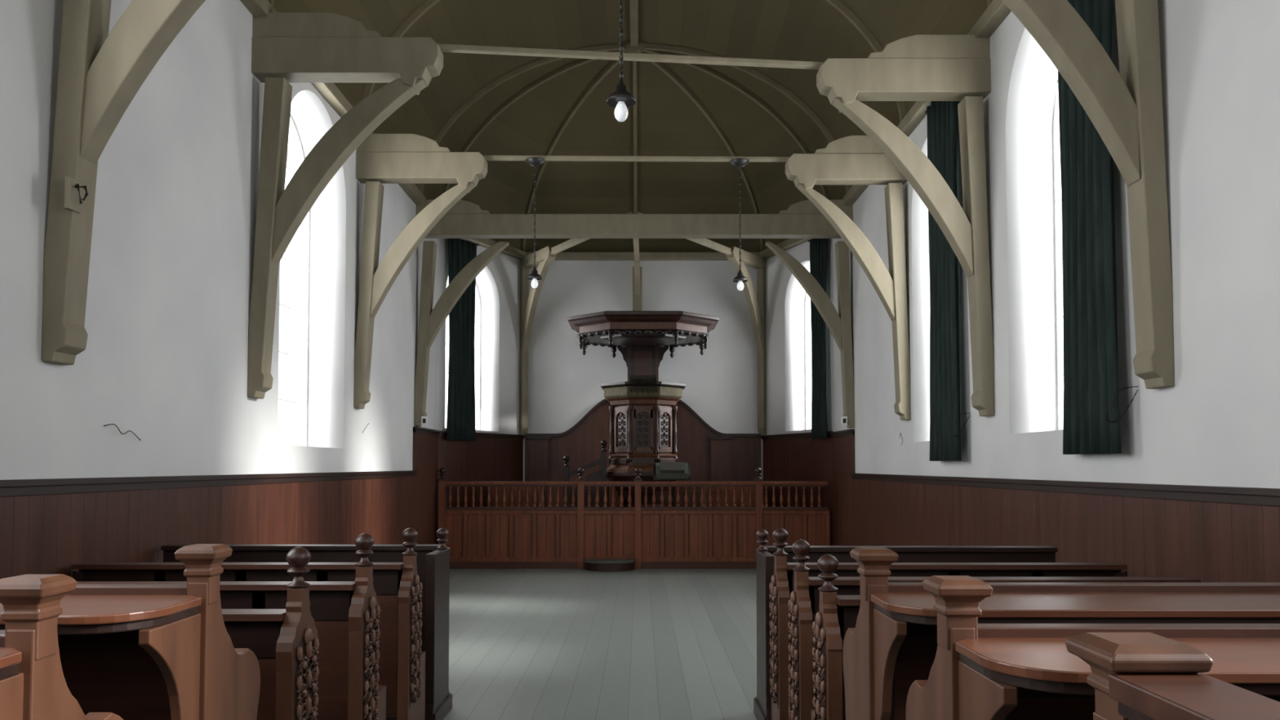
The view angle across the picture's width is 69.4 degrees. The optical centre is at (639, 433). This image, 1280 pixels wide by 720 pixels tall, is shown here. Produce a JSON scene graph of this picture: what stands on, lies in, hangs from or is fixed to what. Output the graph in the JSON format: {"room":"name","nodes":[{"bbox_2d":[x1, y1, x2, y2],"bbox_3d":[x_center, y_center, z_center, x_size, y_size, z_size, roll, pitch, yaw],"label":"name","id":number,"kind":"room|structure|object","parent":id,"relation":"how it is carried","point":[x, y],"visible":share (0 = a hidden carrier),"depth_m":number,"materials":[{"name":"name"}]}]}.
{"room":"house of worship","nodes":[
{"label":"house of worship","id":0,"kind":"room"},
{"bbox_2d":[0,0,437,479],"bbox_3d":[-3.225,-0.954,5.337,0.450,5.320,16.600,0,-2,0],"label":"wall","id":1,"kind":"structure","parent":0,"point":[164,360],"depth_m":6.07,"materials":[{"name":"white paint"}]},
{"bbox_2d":[103,423,141,440],"bbox_3d":[-2.979,-0.005,5.338,0.028,0.088,0.372,0,-2,0],"label":"loose wire","id":2,"kind":"object","parent":1,"relation":"attached to","point":[109,424],"visible":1,"depth_m":5.30,"materials":[{"name":"black metal"}]},
{"bbox_2d":[0,470,417,578],"bbox_3d":[-2.967,0.944,4.580,0.062,1.432,15.180,0,-2,0],"label":"panelling","id":3,"kind":"object","parent":1,"relation":"attached to","point":[50,526],"visible":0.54,"depth_m":5.96,"materials":[{"name":"brown wood"}]},
{"bbox_2d":[277,115,310,446],"bbox_3d":[-3.400,-1.502,8.558,0.060,3.256,1.696,0,-2,0],"label":"window","id":4,"kind":"structure","parent":1,"relation":"in","point":[305,239],"depth_m":9.33,"materials":[{"name":"white glass"}]},
{"bbox_2d":[41,0,1174,389],"bbox_3d":[-0.075,-1.795,4.914,5.908,3.090,0.330,0,-2,-3],"label":"roof truss","id":5,"kind":"object","parent":1,"relation":"attached to","point":[100,73],"visible":1,"depth_m":4.93,"materials":[{"name":"beige wood"}]},
{"bbox_2d":[63,176,88,213],"bbox_3d":[-2.819,-1.198,4.655,0.102,0.160,0.100,0,-2,0],"label":"plate","id":6,"kind":"object","parent":5,"relation":"attached to","point":[73,201],"visible":1,"depth_m":4.64,"materials":[{"name":"beige wood"}]},
{"bbox_2d":[606,0,635,121],"bbox_3d":[-0.100,-2.372,4.946,0.200,1.426,0.200,0,-2,0],"label":"pendant lamp","id":7,"kind":"object","parent":5,"relation":"hanging from","point":[620,99],"visible":1,"depth_m":4.90,"materials":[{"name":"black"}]},
{"bbox_2d":[247,12,994,416],"bbox_3d":[-0.075,-1.699,7.377,5.914,3.110,0.360,0,-2,-4],"label":"roof truss","id":8,"kind":"object","parent":1,"relation":"attached to","point":[286,47],"visible":1,"depth_m":7.28,"materials":[{"name":"beige wood"}]},
{"bbox_2d":[353,133,911,420],"bbox_3d":[-0.075,-1.653,9.838,5.892,3.030,0.221,0,-2,-1],"label":"roof truss","id":9,"kind":"object","parent":1,"relation":"attached to","point":[380,158],"visible":0.96,"depth_m":9.78,"materials":[{"name":"beige wood"}]},
{"bbox_2d":[525,157,544,288],"bbox_3d":[-1.120,-2.226,9.844,0.200,1.376,0.200,0,-2,0],"label":"pendant lamp","id":10,"kind":"object","parent":9,"relation":"hanging from","point":[534,276],"visible":1,"depth_m":9.82,"materials":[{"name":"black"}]},
{"bbox_2d":[730,158,749,290],"bbox_3d":[1.070,-2.215,9.873,0.200,1.396,0.200,0,-2,0],"label":"pendant lamp","id":11,"kind":"object","parent":9,"relation":"hanging from","point":[740,278],"visible":1,"depth_m":9.85,"materials":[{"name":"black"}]},
{"bbox_2d":[413,199,854,428],"bbox_3d":[-0.075,-1.598,12.413,5.890,3.060,0.220,0,-2,0],"label":"roof truss","id":12,"kind":"object","parent":1,"relation":"attached to","point":[465,219],"visible":0.89,"depth_m":12.35,"materials":[{"name":"beige wood"}]},
{"bbox_2d":[421,416,427,425],"bbox_3d":[-2.860,-0.162,12.255,0.080,0.120,0.027,0,-2,0],"label":"wall socket","id":13,"kind":"object","parent":12,"relation":"attached to","point":[424,419],"visible":1,"depth_m":12.25,"materials":[{"name":"white paint"}]},
{"bbox_2d":[840,416,847,425],"bbox_3d":[2.710,-0.162,12.255,0.080,0.120,0.027,0,-2,0],"label":"wall socket","id":14,"kind":"object","parent":12,"relation":"attached to","point":[843,419],"visible":1,"depth_m":12.25,"materials":[{"name":"white paint"}]},
{"bbox_2d":[435,238,519,434],"bbox_3d":[-2.701,-0.626,14.732,0.450,5.320,2.236,-1,-2,27],"label":"wall","id":15,"kind":"structure","parent":0,"point":[498,284],"depth_m":15.15,"materials":[{"name":"white paint"}]},
{"bbox_2d":[444,283,480,430],"bbox_3d":[-2.960,-1.400,14.633,0.060,2.716,1.376,-1,-2,27],"label":"window","id":16,"kind":"structure","parent":15,"relation":"in","point":[477,404],"depth_m":15.21,"materials":[{"name":"white glass"}]},
{"bbox_2d":[413,426,524,544],"bbox_3d":[-2.659,0.980,13.921,0.454,2.012,3.542,-1,-2,16],"label":"panelling","id":17,"kind":"object","parent":15,"relation":"attached to","point":[492,457],"visible":0.48,"depth_m":13.93,"materials":[{"name":"brown wood"}]},
{"bbox_2d":[240,0,1011,260],"bbox_3d":[-0.075,-3.318,6.420,5.850,0.120,18.600,0,-2,0],"label":"trim","id":18,"kind":"structure","parent":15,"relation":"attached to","point":[997,11],"depth_m":11.75,"materials":[{"name":"beige wood"}]},
{"bbox_2d":[445,238,479,440],"bbox_3d":[-2.701,-1.423,14.023,0.086,3.064,0.780,-1,-2,27],"label":"curtain","id":19,"kind":"object","parent":18,"relation":"hanging from","point":[460,419],"visible":0.84,"depth_m":14.00,"materials":[{"name":"fabric"}]},
{"bbox_2d":[808,238,827,439],"bbox_3d":[2.672,-1.440,13.832,0.082,3.044,0.550,1,-2,-20],"label":"curtain","id":20,"kind":"object","parent":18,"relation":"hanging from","point":[818,246],"visible":0.75,"depth_m":13.80,"materials":[{"name":"fabric"}]},
{"bbox_2d":[563,440,608,506],"bbox_3d":[-0.900,1.064,14.597,0.800,1.892,0.749,0,-2,0],"label":"stair","id":21,"kind":"structure","parent":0,"point":[601,475],"depth_m":14.26,"materials":[{"name":"brown wood"}]},
{"bbox_2d":[443,568,757,719],"bbox_3d":[-0.075,1.781,6.292,7.050,0.120,19.700,0,-2,0],"label":"floor","id":22,"kind":"structure","parent":0,"point":[525,644],"depth_m":7.81,"materials":[{"name":"grey wood"}]},
{"bbox_2d":[0,573,123,719],"bbox_3d":[-2.049,0.924,1.809,1.803,1.280,0.760,0,-2,0],"label":"pew","id":23,"kind":"object","parent":22,"relation":"on","point":[33,686],"visible":1,"depth_m":1.79,"materials":[{"name":"brown wood"}]},
{"bbox_2d":[0,543,260,719],"bbox_3d":[-2.049,0.949,2.528,1.803,1.280,0.760,0,-2,0],"label":"pew","id":24,"kind":"object","parent":22,"relation":"on","point":[130,651],"visible":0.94,"depth_m":2.52,"materials":[{"name":"brown wood"}]},
{"bbox_2d":[76,533,386,719],"bbox_3d":[-2.050,1.043,4.121,1.801,1.203,0.510,0,-2,0],"label":"pew","id":25,"kind":"object","parent":22,"relation":"on","point":[345,614],"visible":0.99,"depth_m":4.00,"materials":[{"name":"brown wood"}]},
{"bbox_2d":[71,528,425,719],"bbox_3d":[-2.050,1.086,4.920,1.801,1.173,0.510,0,-2,0],"label":"pew","id":26,"kind":"object","parent":22,"relation":"on","point":[397,587],"visible":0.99,"depth_m":4.80,"materials":[{"name":"brown wood"}]},
{"bbox_2d":[222,546,319,719],"bbox_3d":[-2.050,1.011,3.342,1.801,1.213,0.510,0,-2,0],"label":"pew","id":27,"kind":"object","parent":22,"relation":"on","point":[285,642],"visible":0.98,"depth_m":3.22,"materials":[{"name":"brown wood"}]},
{"bbox_2d":[160,528,452,719],"bbox_3d":[-2.040,1.133,5.499,1.760,1.119,0.470,0,-2,0],"label":"pew","id":28,"kind":"object","parent":22,"relation":"on","point":[433,561],"visible":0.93,"depth_m":5.62,"materials":[{"name":"brown wood"}]},
{"bbox_2d":[489,486,542,506],"bbox_3d":[-1.950,1.390,14.310,0.850,1.220,0.400,0,-2,0],"label":"bench","id":29,"kind":"object","parent":22,"relation":"on","point":[492,491],"visible":0.2,"depth_m":14.48,"materials":[{"name":"brown wood"}]},
{"bbox_2d":[582,559,635,571],"bbox_3d":[-0.440,1.886,13.182,0.759,0.150,0.320,0,-2,0],"label":"step","id":30,"kind":"structure","parent":22,"relation":"on","point":[593,565],"depth_m":13.09,"materials":[{"name":"brown wood"}]},
{"bbox_2d":[437,467,830,568],"bbox_3d":[-0.085,1.243,13.465,5.707,1.453,0.138,0,-2,0],"label":"balustrade","id":31,"kind":"object","parent":22,"relation":"on","point":[488,537],"visible":0.95,"depth_m":13.44,"materials":[{"name":"brown wood"}]},
{"bbox_2d":[567,311,719,506],"bbox_3d":[0.050,0.113,14.564,2.328,3.790,1.957,0,-2,0],"label":"pulpit","id":32,"kind":"object","parent":22,"relation":"on","point":[643,411],"visible":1,"depth_m":14.16,"materials":[{"name":"brown wood"}]},
{"bbox_2d":[653,462,691,506],"bbox_3d":[0.480,1.209,13.814,0.560,1.548,0.404,0,-2,0],"label":"lectern","id":33,"kind":"object","parent":22,"relation":"on","point":[669,471],"visible":0.57,"depth_m":13.69,"materials":[{"name":"grey metal"}]},
{"bbox_2d":[702,486,764,506],"bbox_3d":[1.450,1.390,14.310,0.950,1.220,0.400,0,-2,0],"label":"bench","id":34,"kind":"object","parent":22,"relation":"on","point":[706,491],"visible":0.19,"depth_m":14.48,"materials":[{"name":"brown wood"}]},
{"bbox_2d":[811,554,861,719],"bbox_3d":[1.605,1.053,3.691,1.851,1.153,0.510,0,-2,0],"label":"pew","id":35,"kind":"object","parent":22,"relation":"on","point":[836,614],"visible":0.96,"depth_m":3.55,"materials":[{"name":"brown wood"}]},
{"bbox_2d":[753,528,1057,719],"bbox_3d":[1.595,1.130,5.399,1.810,1.119,0.470,0,-2,0],"label":"pew","id":36,"kind":"object","parent":22,"relation":"on","point":[765,560],"visible":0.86,"depth_m":5.53,"materials":[{"name":"brown wood"}]},
{"bbox_2d":[768,528,1127,719],"bbox_3d":[1.605,1.085,4.910,1.851,1.173,0.510,0,-2,0],"label":"pew","id":37,"kind":"object","parent":22,"relation":"on","point":[781,585],"visible":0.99,"depth_m":4.75,"materials":[{"name":"brown wood"}]},
{"bbox_2d":[787,539,1200,719],"bbox_3d":[1.605,1.069,4.290,1.851,1.163,0.510,0,-2,0],"label":"pew","id":38,"kind":"object","parent":22,"relation":"on","point":[804,601],"visible":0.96,"depth_m":4.14,"materials":[{"name":"brown wood"}]},
{"bbox_2d":[842,546,1279,719],"bbox_3d":[1.601,0.981,2.877,1.859,1.240,0.760,0,-2,0],"label":"pew","id":39,"kind":"object","parent":22,"relation":"on","point":[892,645],"visible":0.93,"depth_m":2.79,"materials":[{"name":"brown wood"}]},
{"bbox_2d":[905,575,1279,719],"bbox_3d":[1.601,0.955,2.118,1.859,1.240,0.760,0,-2,0],"label":"pew","id":40,"kind":"object","parent":22,"relation":"on","point":[978,671],"visible":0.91,"depth_m":2.09,"materials":[{"name":"brown wood"}]},
{"bbox_2d":[1065,632,1279,719],"bbox_3d":[1.586,0.899,0.539,1.828,1.240,2.340,0,-2,0],"label":"pew","id":41,"kind":"object","parent":22,"relation":"on","point":[1134,676],"visible":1,"depth_m":1.32,"materials":[{"name":"brown wood"}]},
{"bbox_2d":[267,0,992,252],"bbox_3d":[-0.075,-4.417,6.472,5.896,2.160,18.628,0,-2,0],"label":"ceiling beams","id":42,"kind":"structure","parent":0,"point":[633,45],"depth_m":12.66,"materials":[{"name":"beige wood"}]},
{"bbox_2d":[273,0,987,252],"bbox_3d":[-0.075,-4.414,6.408,5.850,2.150,18.700,0,-2,0],"label":"ceiling","id":43,"kind":"structure","parent":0,"point":[669,123],"depth_m":13.04,"materials":[{"name":"paint"}]},
{"bbox_2d":[523,260,763,488],"bbox_3d":[0.050,-0.587,15.855,4.100,5.320,0.450,0,-2,0],"label":"wall","id":44,"kind":"structure","parent":0,"point":[564,383],"depth_m":15.66,"materials":[{"name":"white paint"}]},
{"bbox_2d":[519,211,766,435],"bbox_3d":[0.049,-1.504,14.103,4.212,2.990,3.191,0,-2,0],"label":"roof truss","id":45,"kind":"object","parent":44,"relation":"attached to","point":[544,256],"visible":0.84,"depth_m":15.48,"materials":[{"name":"beige wood"}]},
{"bbox_2d":[524,399,761,506],"bbox_3d":[0.050,0.725,15.528,3.980,2.635,0.108,0,-2,0],"label":"panelling","id":46,"kind":"object","parent":44,"relation":"attached to","point":[712,455],"visible":0.43,"depth_m":15.56,"materials":[{"name":"brown wood"}]},
{"bbox_2d":[765,238,833,435],"bbox_3d":[2.686,-0.627,14.710,0.450,5.320,2.136,1,-2,-21],"label":"wall","id":47,"kind":"structure","parent":0,"point":[785,296],"depth_m":15.06,"materials":[{"name":"white paint"}]},
{"bbox_2d":[760,429,854,546],"bbox_3d":[2.587,0.986,13.924,0.355,2.002,3.432,0,-2,-13],"label":"panelling","id":48,"kind":"object","parent":47,"relation":"attached to","point":[788,457],"visible":0.55,"depth_m":13.88,"materials":[{"name":"brown wood"}]},
{"bbox_2d":[804,293,811,430],"bbox_3d":[2.940,-1.363,14.555,0.060,2.636,1.216,1,-2,-21],"label":"window","id":49,"kind":"structure","parent":47,"relation":"in","point":[807,375],"depth_m":15.09,"materials":[{"name":"white glass"}]},
{"bbox_2d":[831,0,1279,488],"bbox_3d":[3.075,-0.954,5.337,0.450,5.320,16.600,0,-2,0],"label":"wall","id":50,"kind":"structure","parent":0,"point":[1218,424],"depth_m":5.32,"materials":[{"name":"white paint"}]},
{"bbox_2d":[924,101,960,461],"bbox_3d":[2.758,-1.437,8.405,0.107,3.379,0.880,0,-2,0],"label":"curtain","id":51,"kind":"object","parent":50,"relation":"hanging from","point":[944,364],"visible":0.78,"depth_m":8.30,"materials":[{"name":"fabric"}]},
{"bbox_2d":[950,413,969,436],"bbox_3d":[2.759,-0.072,7.963,0.166,0.207,0.051,-1,-2,26],"label":"tieback","id":52,"kind":"object","parent":50,"relation":"attached to","point":[963,413],"visible":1,"depth_m":7.95,"materials":[{"name":"green fabric"}]},
{"bbox_2d":[1053,84,1063,430],"bbox_3d":[3.250,-1.562,6.428,0.060,3.086,1.496,0,-2,0],"label":"window","id":53,"kind":"structure","parent":50,"relation":"in","point":[1056,153],"depth_m":7.14,"materials":[{"name":"white glass"}]},
{"bbox_2d":[850,473,1279,582],"bbox_3d":[2.817,0.963,4.604,0.062,1.397,15.230,0,-2,0],"label":"panelling","id":54,"kind":"object","parent":50,"relation":"attached to","point":[1204,533],"visible":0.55,"depth_m":5.75,"materials":[{"name":"brown wood"}]},
{"bbox_2d":[1057,0,1121,454],"bbox_3d":[2.758,-1.559,5.705,0.107,3.374,0.806,0,-2,0],"label":"curtain","id":55,"kind":"object","parent":50,"relation":"hanging from","point":[1090,332],"visible":0.79,"depth_m":5.62,"materials":[{"name":"fabric"}]},
{"bbox_2d":[1106,386,1137,422],"bbox_3d":[2.759,-0.165,5.285,0.166,0.207,0.051,-1,-2,26],"label":"tieback","id":56,"kind":"object","parent":50,"relation":"attached to","point":[1131,386],"visible":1,"depth_m":5.27,"materials":[{"name":"green fabric"}]}
]}

